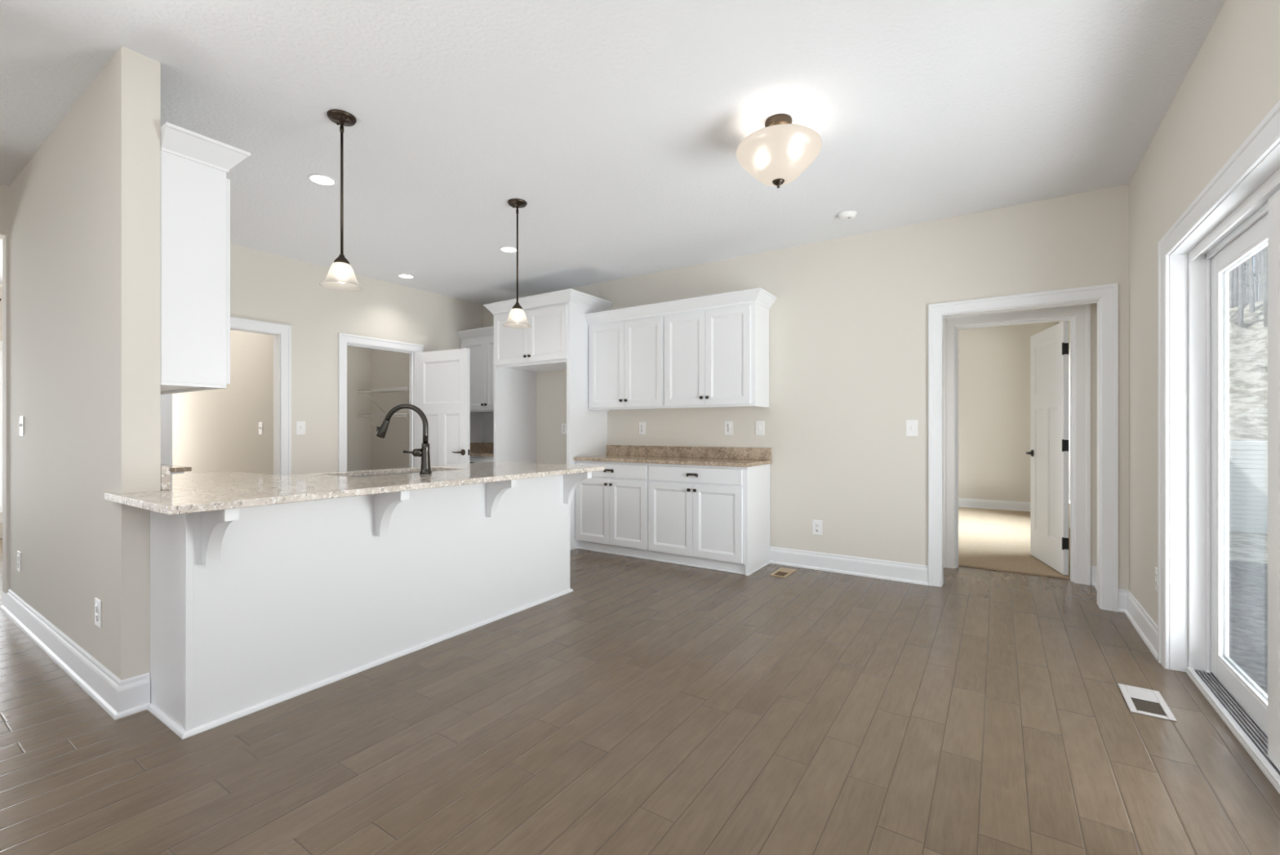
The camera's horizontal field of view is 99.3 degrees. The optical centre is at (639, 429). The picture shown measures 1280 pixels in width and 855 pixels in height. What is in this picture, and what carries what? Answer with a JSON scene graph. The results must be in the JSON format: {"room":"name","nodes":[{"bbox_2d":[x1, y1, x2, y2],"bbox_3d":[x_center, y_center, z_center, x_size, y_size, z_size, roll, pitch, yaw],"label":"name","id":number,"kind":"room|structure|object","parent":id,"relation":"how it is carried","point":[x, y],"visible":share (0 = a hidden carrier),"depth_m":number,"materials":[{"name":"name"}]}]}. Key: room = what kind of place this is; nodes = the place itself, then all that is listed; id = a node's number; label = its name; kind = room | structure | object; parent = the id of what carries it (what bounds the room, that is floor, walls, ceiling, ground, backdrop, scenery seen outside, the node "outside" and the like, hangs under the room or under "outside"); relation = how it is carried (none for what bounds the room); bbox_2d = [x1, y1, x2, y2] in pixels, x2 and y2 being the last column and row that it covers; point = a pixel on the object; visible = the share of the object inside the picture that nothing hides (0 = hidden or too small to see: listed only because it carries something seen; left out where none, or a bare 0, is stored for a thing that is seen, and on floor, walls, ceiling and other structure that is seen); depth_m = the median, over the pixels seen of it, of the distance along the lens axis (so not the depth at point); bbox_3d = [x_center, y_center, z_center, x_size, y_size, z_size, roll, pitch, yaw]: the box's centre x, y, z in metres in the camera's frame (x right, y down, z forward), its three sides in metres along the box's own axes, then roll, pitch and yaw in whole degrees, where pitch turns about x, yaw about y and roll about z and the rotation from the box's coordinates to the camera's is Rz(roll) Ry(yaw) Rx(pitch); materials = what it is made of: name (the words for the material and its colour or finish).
{"room":"kitchen","nodes":[
{"label":"kitchen","id":0,"kind":"room"},
{"bbox_2d":[0,298,2,537],"bbox_3d":[-8.319,-0.202,3.960,0.150,2.760,7.750,0,0,33],"label":"wall","id":1,"kind":"structure","parent":0,"point":[1,301],"depth_m":5.91,"materials":[{"name":"white paint"}]},
{"bbox_2d":[0,340,2,522],"bbox_3d":[-7.600,0.023,4.959,0.150,1.970,2.570,0,0,33],"label":"window","id":2,"kind":"structure","parent":1,"relation":"in","point":[1,342],"depth_m":5.94,"materials":[{"name":"white glass"}]},
{"bbox_2d":[0,184,8,593],"bbox_3d":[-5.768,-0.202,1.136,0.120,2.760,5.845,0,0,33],"label":"door frame","id":3,"kind":"structure","parent":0,"point":[4,190],"depth_m":3.54,"materials":[{"name":"white paint"}]},
{"bbox_2d":[0,45,160,719],"bbox_3d":[-3.135,-0.202,2.960,2.506,2.760,0.151,0,0,33],"label":"wall","id":4,"kind":"structure","parent":0,"point":[85,210],"depth_m":2.49,"materials":[{"name":"beige paint"}]},
{"bbox_2d":[17,551,21,571],"bbox_3d":[-3.827,0.811,3.352,0.082,0.120,0.008,0,0,33],"label":"power outlet","id":5,"kind":"object","parent":4,"relation":"attached to","point":[19,553],"visible":1,"depth_m":3.34,"materials":[{"name":"white plastic"}]},
{"bbox_2d":[18,416,24,435],"bbox_3d":[-3.762,-0.022,3.304,0.090,0.118,0.016,0,0,33],"label":"light switch","id":6,"kind":"object","parent":4,"relation":"attached to","point":[21,424],"visible":1,"depth_m":3.30,"materials":[{"name":"white plastic"}]},
{"bbox_2d":[94,597,102,627],"bbox_3d":[-2.408,0.812,2.415,0.085,0.120,0.008,0,0,33],"label":"power outlet","id":7,"kind":"object","parent":4,"relation":"attached to","point":[98,602],"visible":1,"depth_m":2.40,"materials":[{"name":"white plastic"}]},
{"bbox_2d":[95,612,98,621],"bbox_3d":[-2.409,0.832,2.414,0.034,0.039,0.003,0,0,33],"label":"receptacle","id":8,"kind":"object","parent":7,"relation":"attached to","point":[96,613],"depth_m":2.41,"materials":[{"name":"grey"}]},
{"bbox_2d":[160,464,170,490],"bbox_3d":[-2.510,0.210,2.659,1.082,0.104,0.032,0,0,33],"label":"backsplash","id":9,"kind":"structure","parent":4,"relation":"attached to","point":[165,469],"depth_m":2.36,"materials":[{"name":"stone"}]},
{"bbox_2d":[160,122,250,394],"bbox_3d":[-2.433,-0.750,2.776,1.213,1.113,0.311,0,0,33],"label":"upper cabinet","id":10,"kind":"object","parent":4,"relation":"attached to","point":[195,188],"visible":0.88,"depth_m":2.45,"materials":[{"name":"white paint"}]},
{"bbox_2d":[172,329,273,474],"bbox_3d":[-4.750,-0.202,6.080,3.475,2.760,0.100,0,0,33],"label":"wall","id":11,"kind":"structure","parent":0,"point":[214,430],"depth_m":5.68,"materials":[{"name":"white paint"}]},
{"bbox_2d":[258,422,262,434],"bbox_3d":[-3.728,-0.012,5.336,0.082,0.124,0.016,0,0,33],"label":"light switch","id":12,"kind":"object","parent":11,"relation":"attached to","point":[260,424],"visible":1,"depth_m":5.33,"materials":[{"name":"white plastic"}]},
{"bbox_2d":[230,244,483,474],"bbox_3d":[-3.097,-0.202,5.325,0.115,2.760,3.840,0,0,33],"label":"wall","id":13,"kind":"structure","parent":0,"point":[265,286],"depth_m":5.25,"materials":[{"name":"white paint"}]},
{"bbox_2d":[160,316,291,475],"bbox_3d":[-3.528,0.111,4.650,0.140,2.135,0.946,0,0,33],"label":"door frame","id":14,"kind":"structure","parent":13,"relation":"attached to","point":[285,331],"depth_m":4.95,"materials":[{"name":"white paint"}]},
{"bbox_2d":[296,421,305,434],"bbox_3d":[-3.173,-0.016,5.091,0.016,0.126,0.082,0,0,33],"label":"light switch","id":15,"kind":"object","parent":13,"relation":"attached to","point":[300,425],"visible":1,"depth_m":5.09,"materials":[{"name":"white plastic"}]},
{"bbox_2d":[337,332,423,471],"bbox_3d":[-2.767,0.111,5.803,0.140,2.135,0.946,0,0,33],"label":"door frame","id":16,"kind":"structure","parent":13,"relation":"attached to","point":[343,338],"depth_m":5.58,"materials":[{"name":"white paint"}]},
{"bbox_2d":[416,347,470,466],"bbox_3d":[-2.154,0.155,5.929,0.762,2.030,0.155,0,0,26],"label":"door","id":17,"kind":"structure","parent":13,"relation":"in","point":[442,376],"depth_m":5.89,"materials":[{"name":"white paint"}]},
{"bbox_2d":[346,345,371,471],"bbox_3d":[-3.935,-0.202,6.566,0.100,2.760,1.610,0,0,33],"label":"wall","id":18,"kind":"structure","parent":0,"point":[358,358],"depth_m":6.97,"materials":[{"name":"white paint"}]},
{"bbox_2d":[371,348,408,469],"bbox_3d":[-2.951,-0.202,6.810,1.275,2.760,0.120,0,0,33],"label":"wall","id":19,"kind":"structure","parent":0,"point":[389,369],"depth_m":6.88,"materials":[{"name":"white paint"}]},
{"bbox_2d":[357,386,408,412],"bbox_3d":[-2.991,-0.352,6.580,1.003,0.268,0.305,0,0,33],"label":"wire shelf","id":20,"kind":"object","parent":19,"relation":"attached to","point":[398,388],"visible":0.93,"depth_m":6.54,"materials":[{"name":"white metal"}]},
{"bbox_2d":[357,413,408,428],"bbox_3d":[-2.991,-0.052,6.580,1.003,0.268,0.305,0,0,33],"label":"wire shelf","id":21,"kind":"object","parent":19,"relation":"attached to","point":[394,414],"visible":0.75,"depth_m":6.53,"materials":[{"name":"white metal"}]},
{"bbox_2d":[0,0,1226,304],"bbox_3d":[-2.246,-1.692,4.177,10.650,0.220,15.300,0,0,33],"label":"ceiling","id":22,"kind":"structure","parent":0,"point":[620,126],"depth_m":2.66,"materials":[{"name":"white paint"}]},
{"bbox_2d":[0,283,2,301],"bbox_3d":[-5.852,-1.202,4.567,0.733,0.760,0.704,0,0,33],"label":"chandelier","id":23,"kind":"object","parent":22,"relation":"hanging from","point":[1,284],"visible":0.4,"depth_m":4.68,"materials":[{"name":"brown"}]},
{"bbox_2d":[306,173,337,186],"bbox_3d":[-2.012,-1.578,3.445,0.168,0.006,0.168,0,0,33],"label":"recessed light","id":24,"kind":"object","parent":22,"relation":"in","point":[318,179],"visible":1,"depth_m":3.44,"materials":[{"name":"white paint"}]},
{"bbox_2d":[319,109,363,291],"bbox_3d":[-1.509,-1.152,2.752,0.197,0.860,0.197,0,0,33],"label":"pendant light","id":25,"kind":"object","parent":22,"relation":"hanging from","point":[340,276],"visible":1,"depth_m":2.75,"materials":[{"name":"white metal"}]},
{"bbox_2d":[397,273,414,279],"bbox_3d":[-2.411,-1.578,5.608,0.168,0.006,0.168,0,0,33],"label":"recessed light","id":26,"kind":"object","parent":22,"relation":"in","point":[402,275],"visible":1,"depth_m":5.60,"materials":[{"name":"white paint"}]},
{"bbox_2d":[498,246,516,253],"bbox_3d":[-1.152,-1.578,4.778,0.168,0.006,0.168,0,0,33],"label":"recessed light","id":27,"kind":"object","parent":22,"relation":"in","point":[504,249],"visible":0.93,"depth_m":4.76,"materials":[{"name":"white paint"}]},
{"bbox_2d":[502,198,531,328],"bbox_3d":[-0.855,-1.152,3.790,0.197,0.860,0.197,0,0,33],"label":"pendant light","id":28,"kind":"object","parent":22,"relation":"hanging from","point":[517,318],"visible":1,"depth_m":3.77,"materials":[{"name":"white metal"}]},
{"bbox_2d":[736,113,822,188],"bbox_3d":[0.710,-1.410,2.791,0.427,0.344,0.427,0,0,33],"label":"ceiling light","id":29,"kind":"object","parent":22,"relation":"attached to","point":[777,153],"visible":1,"depth_m":2.68,"materials":[{"name":"white glass"}]},
{"bbox_2d":[837,209,857,221],"bbox_3d":[1.520,-1.560,3.988,0.132,0.044,0.132,0,0,33],"label":"smoke detector","id":30,"kind":"object","parent":22,"relation":"attached to","point":[846,215],"visible":1,"depth_m":3.95,"materials":[{"name":"white plastic"}]},
{"bbox_2d":[0,506,1279,854],"bbox_3d":[-2.238,1.232,4.171,10.070,0.132,14.800,0,0,33],"label":"floor","id":31,"kind":"structure","parent":0,"point":[645,707],"depth_m":2.06,"materials":[{"name":"brown wood"}]},
{"bbox_2d":[170,471,183,473],"bbox_3d":[-3.668,0.740,3.819,0.550,0.877,0.676,0,0,33],"label":"base cabinet","id":32,"kind":"object","parent":31,"relation":"on","point":[181,472],"visible":0.02,"depth_m":3.88,"materials":[{"name":"white paint"}]},
{"bbox_2d":[161,464,191,471],"bbox_3d":[-3.663,0.233,3.807,0.552,0.134,0.678,0,0,33],"label":"countertop","id":33,"kind":"structure","parent":32,"relation":"on","point":[173,468],"depth_m":3.90,"materials":[{"name":"brown stone"}]},
{"bbox_2d":[146,471,591,738],"bbox_3d":[-1.297,0.736,3.141,0.854,0.884,2.277,0,0,33],"label":"base cabinet","id":34,"kind":"object","parent":31,"relation":"on","point":[253,609],"visible":0.87,"depth_m":2.54,"materials":[{"name":"white paint"}]},
{"bbox_2d":[104,461,604,515],"bbox_3d":[-1.656,0.226,3.365,1.731,0.135,2.466,0,0,33],"label":"countertop","id":35,"kind":"structure","parent":34,"relation":"on","point":[188,492],"depth_m":2.64,"materials":[{"name":"stone"}]},
{"bbox_2d":[355,471,419,476],"bbox_3d":[-1.530,0.400,3.429,0.446,0.210,0.816,0,0,33],"label":"sink","id":36,"kind":"object","parent":35,"relation":"in","point":[411,472],"visible":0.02,"depth_m":3.58,"materials":[{"name":"silver metal"}]},
{"bbox_2d":[376,403,431,473],"bbox_3d":[-1.416,0.053,3.262,0.329,0.418,0.070,0,0,0],"label":"kitchen faucet","id":37,"kind":"object","parent":35,"relation":"on","point":[425,468],"visible":1,"depth_m":3.25,"materials":[{"name":"black metal"}]},
{"bbox_2d":[470,455,493,462],"bbox_3d":[-1.779,0.740,6.411,0.886,0.877,0.566,0,0,33],"label":"base cabinet","id":38,"kind":"object","parent":31,"relation":"on","point":[473,459],"visible":0.08,"depth_m":6.11,"materials":[{"name":"white paint"}]},
{"bbox_2d":[470,442,493,457],"bbox_3d":[-1.775,0.232,6.417,0.886,0.137,0.558,0,0,33],"label":"countertop","id":39,"kind":"structure","parent":38,"relation":"on","point":[477,449],"depth_m":6.76,"materials":[{"name":"brown stone"}]},
{"bbox_2d":[483,288,613,550],"bbox_3d":[-0.988,-0.085,5.820,1.230,2.526,0.687,0,0,33],"label":"refrigerator surround","id":40,"kind":"object","parent":31,"relation":"on","point":[557,338],"visible":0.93,"depth_m":5.58,"materials":[{"name":"white paint"}]},
{"bbox_2d":[575,460,650,559],"bbox_3d":[-0.148,0.740,5.335,0.852,0.877,0.566,0,0,33],"label":"base cabinet","id":41,"kind":"object","parent":31,"relation":"on","point":[611,505],"visible":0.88,"depth_m":5.09,"materials":[{"name":"white paint"}]},
{"bbox_2d":[648,462,769,575],"bbox_3d":[0.606,0.740,4.838,0.955,0.877,0.566,0,0,33],"label":"base cabinet","id":42,"kind":"object","parent":31,"relation":"on","point":[708,517],"visible":0.98,"depth_m":4.60,"materials":[{"name":"white paint"}]},
{"bbox_2d":[573,444,771,466],"bbox_3d":[0.256,0.232,5.077,1.808,0.137,0.558,0,0,33],"label":"countertop","id":43,"kind":"structure","parent":42,"relation":"on","point":[696,455],"depth_m":5.09,"materials":[{"name":"brown stone"}]},
{"bbox_2d":[769,567,795,577],"bbox_3d":[1.179,1.175,4.475,0.130,0.006,0.280,0,0,33],"label":"floor vent","id":44,"kind":"object","parent":31,"relation":"in","point":[781,572],"visible":1,"depth_m":4.46,"materials":[{"name":"beige metal"}]},
{"bbox_2d":[1117,683,1177,720],"bbox_3d":[2.187,1.175,2.355,0.141,0.006,0.296,0,0,33],"label":"floor vent","id":45,"kind":"object","parent":31,"relation":"in","point":[1142,700],"visible":1,"depth_m":2.34,"materials":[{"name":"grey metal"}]},
{"bbox_2d":[483,183,1128,589],"bbox_3d":[0.564,-0.202,5.282,6.275,2.760,0.120,0,0,33],"label":"wall","id":46,"kind":"structure","parent":0,"point":[848,317],"depth_m":4.40,"materials":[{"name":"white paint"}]},
{"bbox_2d":[456,325,493,413],"bbox_3d":[-1.732,-0.695,6.483,0.886,0.975,0.399,0,0,33],"label":"upper cabinet","id":47,"kind":"object","parent":46,"relation":"attached to","point":[480,341],"visible":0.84,"depth_m":6.41,"materials":[{"name":"white paint"}]},
{"bbox_2d":[470,413,493,442],"bbox_3d":[-1.770,-0.022,6.426,0.888,0.368,0.540,0,0,33],"label":"wall panel","id":48,"kind":"object","parent":46,"relation":"attached to","point":[482,424],"visible":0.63,"depth_m":6.82,"materials":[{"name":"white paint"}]},
{"bbox_2d":[470,442,493,451],"bbox_3d":[-1.775,0.216,6.417,0.886,0.106,0.558,0,0,33],"label":"backsplash","id":49,"kind":"structure","parent":46,"relation":"attached to","point":[474,446],"depth_m":6.79,"materials":[{"name":"brown stone"}]},
{"bbox_2d":[561,422,566,433],"bbox_3d":[-0.859,-0.012,6.144,0.074,0.118,0.008,0,0,33],"label":"power outlet","id":50,"kind":"object","parent":46,"relation":"attached to","point":[563,424],"visible":0.99,"depth_m":6.14,"materials":[{"name":"white plastic"}]},
{"bbox_2d":[583,302,664,411],"bbox_3d":[-0.080,-0.679,5.393,0.902,0.965,0.399,0,0,33],"label":"upper cabinet","id":51,"kind":"object","parent":46,"relation":"attached to","point":[626,345],"visible":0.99,"depth_m":5.24,"materials":[{"name":"white paint"}]},
{"bbox_2d":[639,422,645,434],"bbox_3d":[0.023,-0.015,5.562,0.082,0.126,0.008,0,0,33],"label":"power outlet","id":52,"kind":"object","parent":46,"relation":"attached to","point":[642,424],"visible":1,"depth_m":5.56,"materials":[{"name":"white plastic"}]},
{"bbox_2d":[606,444,771,460],"bbox_3d":[0.403,0.216,5.300,1.808,0.106,0.024,0,0,33],"label":"backsplash","id":53,"kind":"structure","parent":46,"relation":"attached to","point":[744,453],"depth_m":5.22,"materials":[{"name":"brown stone"}]},
{"bbox_2d":[660,287,777,408],"bbox_3d":[0.696,-0.679,4.882,0.956,0.965,0.399,0,0,33],"label":"upper cabinet","id":54,"kind":"object","parent":46,"relation":"attached to","point":[717,345],"visible":1,"depth_m":4.75,"materials":[{"name":"white paint"}]},
{"bbox_2d":[724,421,733,435],"bbox_3d":[0.821,-0.015,5.035,0.082,0.126,0.008,0,0,33],"label":"power outlet","id":55,"kind":"object","parent":46,"relation":"attached to","point":[728,424],"visible":1,"depth_m":5.03,"materials":[{"name":"white plastic"}]},
{"bbox_2d":[755,421,764,435],"bbox_3d":[1.071,-0.012,4.866,0.084,0.126,0.016,0,0,33],"label":"light switch","id":56,"kind":"object","parent":46,"relation":"attached to","point":[759,425],"visible":1,"depth_m":4.87,"materials":[{"name":"white plastic"}]},
{"bbox_2d":[812,519,822,534],"bbox_3d":[1.497,0.824,4.589,0.082,0.124,0.008,0,0,33],"label":"power outlet","id":57,"kind":"object","parent":46,"relation":"attached to","point":[817,525],"visible":1,"depth_m":4.59,"materials":[{"name":"white plastic"}]},
{"bbox_2d":[769,546,928,585],"bbox_3d":[1.667,1.105,4.467,1.245,0.145,0.026,0,0,33],"label":"baseboard","id":58,"kind":"structure","parent":46,"relation":"attached to","point":[846,564],"depth_m":4.43,"materials":[{"name":"white paint"}]},
{"bbox_2d":[906,419,917,435],"bbox_3d":[2.094,-0.012,4.192,0.082,0.126,0.016,0,0,33],"label":"light switch","id":59,"kind":"object","parent":46,"relation":"attached to","point":[911,424],"visible":1,"depth_m":4.19,"materials":[{"name":"white plastic"}]},
{"bbox_2d":[928,283,1118,611],"bbox_3d":[2.675,0.116,3.875,1.090,2.125,0.145,0,0,33],"label":"door frame","id":60,"kind":"structure","parent":46,"relation":"attached to","point":[1108,293],"depth_m":3.63,"materials":[{"name":"white paint"}]},
{"bbox_2d":[958,320,1058,502],"bbox_3d":[4.284,-0.202,8.675,3.800,2.760,0.100,0,0,33],"label":"wall","id":61,"kind":"structure","parent":0,"point":[994,362],"depth_m":7.99,"materials":[{"name":"white paint"}]},
{"bbox_2d":[958,497,1030,511],"bbox_3d":[4.249,1.105,8.622,3.800,0.145,0.026,0,0,33],"label":"baseboard","id":62,"kind":"structure","parent":61,"relation":"attached to","point":[962,502],"depth_m":7.99,"materials":[{"name":"white paint"}]},
{"bbox_2d":[1090,302,1097,584],"bbox_3d":[1.970,-0.202,5.166,3.800,2.760,0.115,0,0,33],"label":"wall","id":63,"kind":"structure","parent":0,"point":[1093,306],"depth_m":4.13,"materials":[{"name":"white paint"}]},
{"bbox_2d":[943,303,1090,585],"bbox_3d":[3.039,0.104,4.446,0.985,2.148,0.140,0,0,33],"label":"door frame","id":64,"kind":"structure","parent":63,"relation":"attached to","point":[1082,313],"depth_m":4.22,"materials":[{"name":"white paint"}]},
{"bbox_2d":[1025,320,1068,574],"bbox_3d":[3.515,0.146,4.682,0.155,2.020,0.775,0,0,19],"label":"door","id":65,"kind":"structure","parent":63,"relation":"in","point":[1049,348],"depth_m":4.62,"materials":[{"name":"white paint"}]},
{"bbox_2d":[1058,0,1279,624],"bbox_3d":[1.894,-0.202,1.446,0.170,2.760,14.800,0,0,33],"label":"wall","id":66,"kind":"structure","parent":0,"point":[1232,84],"depth_m":2.64,"materials":[{"name":"beige paint"}]},
{"bbox_2d":[1118,588,1157,660],"bbox_3d":[2.884,1.105,3.150,0.055,0.145,0.885,0,0,33],"label":"baseboard","id":67,"kind":"structure","parent":66,"relation":"attached to","point":[1146,627],"depth_m":3.17,"materials":[{"name":"white paint"}]},
{"bbox_2d":[1155,566,1157,590],"bbox_3d":[2.722,0.788,2.864,0.008,0.118,0.074,0,0,33],"label":"power outlet","id":68,"kind":"object","parent":66,"relation":"attached to","point":[1156,567],"visible":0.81,"depth_m":2.86,"materials":[{"name":"white plastic"}]},
{"bbox_2d":[1157,100,1279,668],"bbox_3d":[2.085,0.113,1.913,0.025,2.131,2.032,0,0,33],"label":"door frame","id":69,"kind":"structure","parent":66,"relation":"attached to","point":[1266,135],"depth_m":2.68,"materials":[{"name":"white paint"}]},
{"bbox_2d":[1168,142,1279,793],"bbox_3d":[2.181,0.153,1.853,0.199,2.050,1.885,0,0,33],"label":"door","id":70,"kind":"structure","parent":66,"relation":"in","point":[1246,221],"depth_m":2.52,"materials":[{"name":"white paint"}]},
{"bbox_3d":[3.339,-0.202,3.859,0.075,2.760,0.560,0,0,33],"label":"wall","id":71,"kind":"structure","parent":0,"visible":0},
{"bbox_2d":[1091,565,1097,590],"bbox_3d":[3.292,1.105,3.890,0.037,0.145,0.560,0,0,33],"label":"baseboard","id":72,"kind":"structure","parent":71,"relation":"attached to","point":[1094,568],"depth_m":4.11,"materials":[{"name":"white paint"}]},
{"label":"outside","id":73,"kind":"structure","parent":0,"visible":0},
{"bbox_2d":[1229,531,1267,563],"bbox_3d":[13.854,1.758,2.842,100.000,0.640,100.000,0,0,33],"label":"ground","id":74,"kind":"structure","parent":73,"point":[1243,546],"depth_m":6.64,"materials":[{"name":"white snow"}]},
{"bbox_2d":[1229,440,1267,533],"bbox_3d":[13.722,0.799,4.276,15.800,1.278,0.250,0,0,33],"label":"wall","id":75,"kind":"structure","parent":74,"relation":"on","point":[1248,460],"depth_m":7.58,"materials":[{"name":"white"}]},
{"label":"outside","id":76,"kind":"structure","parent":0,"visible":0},
{"bbox_2d":[1229,300,1267,440],"bbox_3d":[16.979,-2.377,9.397,22.061,5.432,12.297,0,0,33],"label":"hillside","id":77,"kind":"structure","parent":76,"point":[1248,344],"depth_m":9.84,"materials":[{"name":"white snow"}]},
{"bbox_2d":[1229,268,1234,307],"bbox_3d":[15.808,-4.951,14.462,0.206,6.262,0.281,0,0,33],"label":"bare tree","id":78,"kind":"object","parent":77,"relation":"on","point":[1231,286],"visible":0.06,"depth_m":14.48,"materials":[{"name":"grey plant"}]},
{"bbox_2d":[1233,262,1244,307],"bbox_3d":[14.559,-4.942,13.288,0.275,6.242,0.266,0,0,-31],"label":"bare tree","id":79,"kind":"object","parent":77,"relation":"on","point":[1236,269],"visible":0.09,"depth_m":13.26,"materials":[{"name":"grey plant"}]},
{"bbox_2d":[1236,262,1244,327],"bbox_3d":[13.275,-4.795,12.059,0.240,5.949,0.212,0,0,16],"label":"bare tree","id":80,"kind":"object","parent":77,"relation":"on","point":[1241,297],"visible":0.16,"depth_m":12.03,"materials":[{"name":"grey plant"}]},
{"bbox_2d":[1243,260,1246,303],"bbox_3d":[16.660,-5.669,14.912,0.260,7.694,0.200,0,0,14],"label":"bare tree","id":81,"kind":"object","parent":77,"relation":"on","point":[1245,261],"visible":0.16,"depth_m":14.94,"materials":[{"name":"grey plant"}]},
{"bbox_2d":[1244,260,1248,302],"bbox_3d":[15.351,-5.445,13.720,0.260,7.248,0.260,0,0,33],"label":"bare tree","id":82,"kind":"object","parent":77,"relation":"on","point":[1246,300],"visible":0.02,"depth_m":13.74,"materials":[{"name":"grey plant"}]},
{"bbox_2d":[1244,255,1254,313],"bbox_3d":[14.083,-4.601,12.554,0.258,5.560,0.322,0,0,33],"label":"bare tree","id":83,"kind":"object","parent":77,"relation":"on","point":[1251,297],"visible":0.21,"depth_m":12.53,"materials":[{"name":"grey plant"}]},
{"bbox_2d":[1253,253,1257,302],"bbox_3d":[17.443,-5.022,15.477,0.231,6.404,0.238,0,0,33],"label":"bare tree","id":84,"kind":"object","parent":77,"relation":"on","point":[1255,274],"visible":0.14,"depth_m":15.41,"materials":[{"name":"grey plant"}]},
{"bbox_2d":[1253,250,1260,301],"bbox_3d":[16.239,-4.733,14.211,0.235,5.827,0.304,0,0,33],"label":"bare tree","id":85,"kind":"object","parent":77,"relation":"on","point":[1258,252],"visible":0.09,"depth_m":14.22,"materials":[{"name":"grey plant"}]},
{"bbox_2d":[1256,248,1264,301],"bbox_3d":[14.894,-5.218,13.046,0.197,6.793,0.232,0,0,-41],"label":"bare tree","id":86,"kind":"object","parent":77,"relation":"on","point":[1261,273],"visible":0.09,"depth_m":13.03,"materials":[{"name":"grey plant"}]},
{"bbox_2d":[1262,245,1267,327],"bbox_3d":[13.648,-5.545,11.803,0.292,7.448,0.165,0,0,33],"label":"bare tree","id":87,"kind":"object","parent":77,"relation":"on","point":[1265,251],"visible":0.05,"depth_m":11.83,"materials":[{"name":"grey plant"}]},
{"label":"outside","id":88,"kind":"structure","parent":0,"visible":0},
{"bbox_2d":[1229,560,1267,694],"bbox_3d":[3.930,1.413,-1.215,6.100,0.050,14.300,0,0,33],"label":"patio","id":89,"kind":"structure","parent":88,"point":[1248,580],"depth_m":3.98,"materials":[{"name":"grey concrete"}]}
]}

